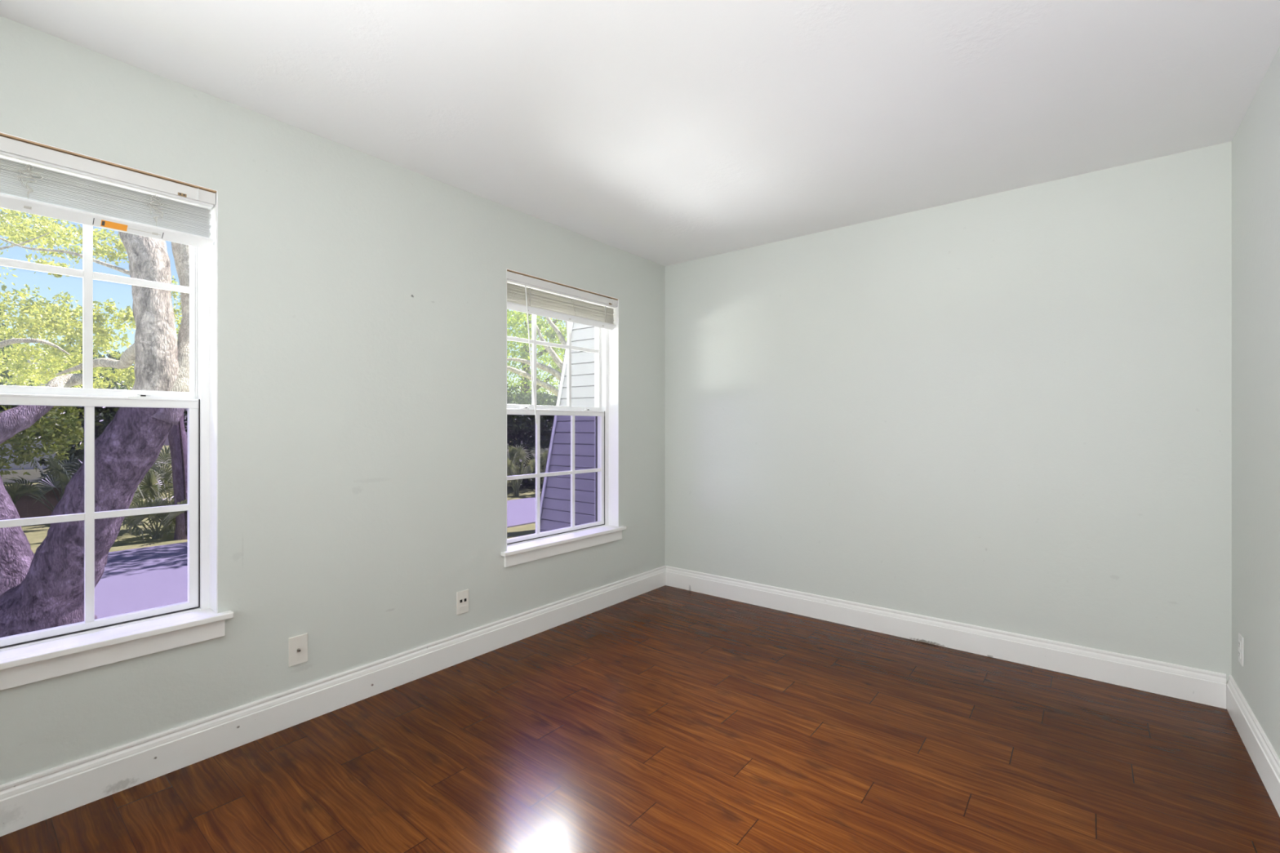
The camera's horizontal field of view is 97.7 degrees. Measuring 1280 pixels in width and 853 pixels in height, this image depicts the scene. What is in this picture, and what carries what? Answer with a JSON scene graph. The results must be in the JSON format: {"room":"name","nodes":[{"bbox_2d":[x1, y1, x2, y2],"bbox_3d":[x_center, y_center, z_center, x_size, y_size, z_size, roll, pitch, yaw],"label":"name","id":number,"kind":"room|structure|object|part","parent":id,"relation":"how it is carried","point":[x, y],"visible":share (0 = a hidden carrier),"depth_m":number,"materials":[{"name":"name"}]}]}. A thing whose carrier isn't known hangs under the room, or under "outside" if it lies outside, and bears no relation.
{"room":"empty bedroom","nodes":[
{"label":"empty bedroom","id":0,"kind":"room"},
{"bbox_2d":[4,441,542,554],"bbox_3d":[-18.238,1.768,27.425,57.239,0.200,100.000,0,0,39],"label":"lawn","id":1,"kind":"structure","parent":0,"point":[35,535],"depth_m":8.64,"materials":[{"name":"green plant"}]},
{"bbox_2d":[0,307,34,411],"bbox_3d":[-15.428,-0.643,12.522,2.494,4.731,2.506,0,0,-37],"label":"tree","id":2,"kind":"object","parent":1,"relation":"on","point":[2,409],"visible":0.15,"depth_m":13.11,"materials":[{"name":"green plant"}]},
{"bbox_2d":[12,484,64,518],"bbox_3d":[-12.744,1.358,7.487,0.145,0.620,7.850,0,0,39],"label":"fence","id":3,"kind":"object","parent":1,"relation":"on","point":[23,505],"visible":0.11,"depth_m":9.92,"materials":[{"name":"brown wood"}]},
{"bbox_2d":[3,451,84,511],"bbox_3d":[-9.845,0.968,9.634,1.825,1.434,1.594,0,0,2],"label":"palmetto","id":4,"kind":"object","parent":1,"relation":"on","point":[59,476],"visible":0.51,"depth_m":9.31,"materials":[{"name":"green plant"}]},
{"bbox_2d":[0,344,126,484],"bbox_3d":[-20.970,-0.557,16.928,6.900,4.450,9.200,0,0,39],"label":"house","id":5,"kind":"object","parent":1,"relation":"on","point":[34,475],"visible":0.02,"depth_m":16.13,"materials":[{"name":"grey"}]},
{"bbox_2d":[0,207,189,637],"bbox_3d":[-5.660,-1.050,5.009,5.002,5.540,3.065,0,0,29],"label":"oak tree","id":6,"kind":"object","parent":1,"relation":"on","point":[44,589],"visible":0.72,"depth_m":4.07,"materials":[{"name":"green plant"}]},
{"bbox_3d":[-4.852,-1.126,3.996,1.295,5.370,0.453,0,0,-7],"label":"stem","id":7,"kind":"part","parent":6,"relation":"part of","materials":[{"name":"plant"}]},
{"bbox_2d":[35,337,157,480],"bbox_3d":[-13.052,-0.149,13.602,2.252,4.028,2.301,0,0,-2],"label":"tree","id":8,"kind":"object","parent":1,"relation":"on","point":[104,415],"visible":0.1,"depth_m":13.13,"materials":[{"name":"green plant"}]},
{"bbox_2d":[128,444,175,531],"bbox_3d":[-7.514,0.985,8.811,1.789,1.399,1.545,0,0,-13],"label":"palmetto","id":9,"kind":"object","parent":1,"relation":"on","point":[156,479],"visible":0.22,"depth_m":8.79,"materials":[{"name":"green plant"}]},
{"bbox_2d":[120,495,187,539],"bbox_3d":[-7.053,1.357,8.276,1.192,0.656,1.350,0,0,39],"label":"palmetto","id":10,"kind":"object","parent":1,"relation":"on","point":[131,522],"visible":0.5,"depth_m":8.12,"materials":[{"name":"green plant"}]},
{"bbox_2d":[167,410,187,540],"bbox_3d":[-4.431,-0.777,8.722,4.715,4.956,2.217,0,0,-36],"label":"slender tree","id":11,"kind":"object","parent":1,"relation":"on","point":[177,437],"visible":0.02,"depth_m":8.16,"materials":[{"name":"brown plant"}]},
{"bbox_2d":[167,408,187,450],"bbox_3d":[-11.511,-0.373,15.855,2.991,4.569,3.013,0,0,1],"label":"tree","id":12,"kind":"object","parent":1,"relation":"on","point":[185,412],"visible":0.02,"depth_m":15.07,"materials":[{"name":"green plant"}]},
{"bbox_2d":[506,443,535,496],"bbox_3d":[-3.027,1.034,13.123,1.070,1.297,1.122,0,0,39],"label":"palmetto","id":13,"kind":"object","parent":1,"relation":"on","point":[514,455],"visible":0.74,"depth_m":13.11,"materials":[{"name":"green plant"}]},
{"bbox_2d":[506,383,556,489],"bbox_3d":[-3.286,0.285,15.598,3.722,3.181,3.844,0,0,-36],"label":"tree","id":14,"kind":"object","parent":1,"relation":"on","point":[517,425],"visible":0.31,"depth_m":14.74,"materials":[{"name":"green plant"}]},
{"bbox_2d":[506,310,567,396],"bbox_3d":[-1.533,-0.360,10.024,2.627,4.184,1.988,0,0,-9],"label":"oak tree","id":15,"kind":"object","parent":1,"relation":"on","point":[555,332],"visible":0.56,"depth_m":9.70,"materials":[{"name":"green plant"}]},
{"bbox_2d":[506,309,567,436],"bbox_3d":[-4.354,-3.846,22.330,6.740,11.143,7.023,0,0,-4],"label":"tree","id":16,"kind":"object","parent":1,"relation":"on","point":[526,384],"visible":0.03,"depth_m":22.09,"materials":[{"name":"green plant"}]},
{"bbox_2d":[525,446,548,480],"bbox_3d":[-2.169,1.076,13.589,1.102,1.214,1.011,0,0,27],"label":"palmetto","id":17,"kind":"object","parent":1,"relation":"on","point":[544,454],"visible":0.2,"depth_m":13.45,"materials":[{"name":"green plant"}]},
{"bbox_2d":[94,497,535,618],"bbox_3d":[-2.278,1.658,8.232,6.050,0.020,70.000,0,0,39],"label":"road","id":18,"kind":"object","parent":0,"point":[135,580],"depth_m":6.12,"materials":[{"name":"asphalt"}]},
{"bbox_2d":[0,15,665,785],"bbox_3d":[-1.372,-0.002,2.518,0.230,2.540,4.954,0,0,39],"label":"wall","id":19,"kind":"structure","parent":0,"point":[362,296],"depth_m":2.39,"materials":[{"name":"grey paint"}]},
{"bbox_2d":[0,131,233,690],"bbox_3d":[-1.933,-0.045,1.756,0.230,1.663,1.040,0,0,39],"label":"window","id":20,"kind":"structure","parent":19,"relation":"in","point":[30,657],"depth_m":1.96,"materials":[{"name":"white paint"}]},
{"bbox_3d":[-1.989,-0.469,1.801,0.028,0.742,0.887,0,0,39],"label":"sash","id":21,"kind":"part","parent":20,"relation":"part of","materials":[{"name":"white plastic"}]},
{"bbox_3d":[-1.963,0.294,1.780,0.032,0.788,0.892,0,0,39],"label":"sash","id":22,"kind":"part","parent":20,"relation":"part of","materials":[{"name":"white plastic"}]},
{"bbox_2d":[0,136,215,249],"bbox_3d":[-1.901,-0.764,1.730,0.070,0.201,0.948,0,0,39],"label":"mini blind","id":23,"kind":"object","parent":20,"relation":"attached to","point":[35,180],"visible":1,"depth_m":1.85,"materials":[{"name":"white plastic"}]},
{"bbox_3d":[-1.882,-0.752,1.720,0.005,0.107,0.060,0,0,39],"label":"ladder cord","id":24,"kind":"part","parent":23,"relation":"part of","materials":[{"name":"white fabric"}]},
{"bbox_3d":[-1.901,-0.681,1.732,0.038,0.034,0.938,0,0,39],"label":"rail","id":25,"kind":"part","parent":23,"relation":"part of","materials":[{"name":"white plastic"}]},
{"bbox_3d":[-1.905,-0.839,1.734,0.058,0.047,0.940,0,0,39],"label":"head rail","id":26,"kind":"part","parent":23,"relation":"part of","materials":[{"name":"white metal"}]},
{"bbox_3d":[-1.696,-0.754,1.954,0.005,0.111,0.051,0,0,39],"label":"ladder cord","id":27,"kind":"part","parent":23,"relation":"part of","materials":[{"name":"white fabric"}]},
{"bbox_3d":[-1.897,0.709,1.727,0.136,0.022,1.040,0,0,39],"label":"sill","id":28,"kind":"part","parent":20,"relation":"part of","materials":[{"name":"white paint"}]},
{"bbox_2d":[288,633,307,666],"bbox_3d":[-1.397,0.920,2.288,0.017,0.117,0.071,0,0,39],"label":"wall plate","id":29,"kind":"object","parent":19,"relation":"attached to","point":[297,645],"visible":1,"depth_m":2.29,"materials":[{"name":"plastic"}]},
{"bbox_2d":[0,565,666,836],"bbox_3d":[-1.276,1.145,2.440,0.016,0.146,4.713,0,0,39],"label":"baseboard","id":30,"kind":"structure","parent":19,"relation":"attached to","point":[25,802],"depth_m":2.18,"materials":[{"name":"white paint"}]},
{"bbox_2d":[456,589,468,614],"bbox_3d":[-0.918,0.914,2.894,0.008,0.118,0.071,0,0,39],"label":"wall plate","id":31,"kind":"object","parent":19,"relation":"attached to","point":[462,597],"visible":1,"depth_m":2.89,"materials":[{"name":"white plastic"}]},
{"bbox_2d":[501,268,626,567],"bbox_3d":[-0.506,-0.045,3.538,0.230,1.663,1.036,0,0,39],"label":"window","id":32,"kind":"structure","parent":19,"relation":"in","point":[538,545],"depth_m":3.69,"materials":[{"name":"white paint"}]},
{"bbox_3d":[-0.561,-0.469,3.583,0.028,0.742,0.883,0,0,39],"label":"sash","id":33,"kind":"part","parent":32,"relation":"part of","materials":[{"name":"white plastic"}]},
{"bbox_3d":[-0.535,0.294,3.562,0.032,0.788,0.888,0,0,39],"label":"sash","id":34,"kind":"part","parent":32,"relation":"part of","materials":[{"name":"white plastic"}]},
{"bbox_3d":[-0.556,-0.080,3.578,0.102,1.595,0.955,0,0,39],"label":"frame","id":35,"kind":"part","parent":32,"relation":"part of","materials":[{"name":"white plastic"}]},
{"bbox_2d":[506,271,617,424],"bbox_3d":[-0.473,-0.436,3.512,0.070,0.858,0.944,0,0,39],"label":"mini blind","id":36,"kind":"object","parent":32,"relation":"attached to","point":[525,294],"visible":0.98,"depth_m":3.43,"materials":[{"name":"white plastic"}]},
{"bbox_3d":[-0.645,-0.753,3.267,0.008,0.111,0.016,0,0,39],"label":"ladder cord","id":37,"kind":"part","parent":36,"relation":"part of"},
{"bbox_3d":[-0.474,-0.681,3.514,0.038,0.034,0.934,0,0,39],"label":"rail","id":38,"kind":"part","parent":36,"relation":"part of","materials":[{"name":"white plastic"}]},
{"bbox_3d":[-0.478,-0.839,3.516,0.058,0.047,0.936,0,0,39],"label":"head rail","id":39,"kind":"part","parent":36,"relation":"part of","materials":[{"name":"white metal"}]},
{"bbox_3d":[-0.469,0.709,3.509,0.136,0.022,1.036,0,0,39],"label":"sill","id":40,"kind":"part","parent":32,"relation":"part of","materials":[{"name":"white paint"}]},
{"bbox_3d":[-0.582,0.290,3.599,0.014,0.801,0.883,0,0,39],"label":"screen frame","id":41,"kind":"part","parent":32,"relation":"part of","materials":[{"name":"white metal"}]},
{"bbox_2d":[534,322,594,533],"bbox_3d":[-0.566,-0.034,4.524,1.020,3.405,0.206,0,0,39],"label":"wall","id":42,"kind":"structure","parent":0,"point":[555,497],"depth_m":4.37,"materials":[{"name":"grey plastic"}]},
{"bbox_3d":[-0.681,-0.034,4.492,0.853,3.405,0.012,0,0,39],"label":"corner trim","id":43,"kind":"part","parent":42,"relation":"part of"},
{"bbox_2d":[0,585,1279,852],"bbox_3d":[-0.107,1.218,1.504,3.013,0.001,4.714,0,0,39],"label":"floor","id":44,"kind":"structure","parent":0,"point":[664,719],"depth_m":2.02,"materials":[{"name":"red laminate"}]},
{"bbox_2d":[0,0,1279,266],"bbox_3d":[-0.107,-1.292,1.504,3.013,0.140,4.714,0,0,39],"label":"ceiling","id":45,"kind":"structure","parent":0,"point":[663,132],"depth_m":2.03,"materials":[{"name":"white paint"}]},
{"bbox_2d":[665,141,1231,683],"bbox_3d":[1.405,-0.002,3.390,3.013,2.540,0.120,0,0,39],"label":"wall","id":46,"kind":"structure","parent":0,"point":[1010,411],"depth_m":2.97,"materials":[{"name":"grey paint"}]},
{"bbox_2d":[665,565,1226,709],"bbox_3d":[1.362,1.145,3.337,2.978,0.146,0.016,0,0,39],"label":"baseboard","id":47,"kind":"structure","parent":46,"relation":"attached to","point":[1207,687],"depth_m":2.96,"materials":[{"name":"white paint"}]},
{"bbox_2d":[1231,46,1279,758],"bbox_3d":[1.116,-0.002,0.524,0.120,2.540,4.954,0,0,39],"label":"wall","id":48,"kind":"structure","parent":0,"point":[1255,144],"depth_m":2.02,"materials":[{"name":"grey paint"}]},
{"bbox_2d":[1238,632,1244,666],"bbox_3d":[2.405,0.896,2.237,0.009,0.115,0.071,0,0,39],"label":"power outlet","id":49,"kind":"object","parent":48,"relation":"attached to","point":[1241,639],"visible":1,"depth_m":2.22,"materials":[{"name":"white plastic"}]},
{"bbox_2d":[1226,675,1279,817],"bbox_3d":[1.062,1.145,0.567,0.016,0.146,4.713,0,0,39],"label":"baseboard","id":50,"kind":"structure","parent":48,"relation":"attached to","point":[1265,759],"depth_m":2.00,"materials":[{"name":"white paint"}]}
]}

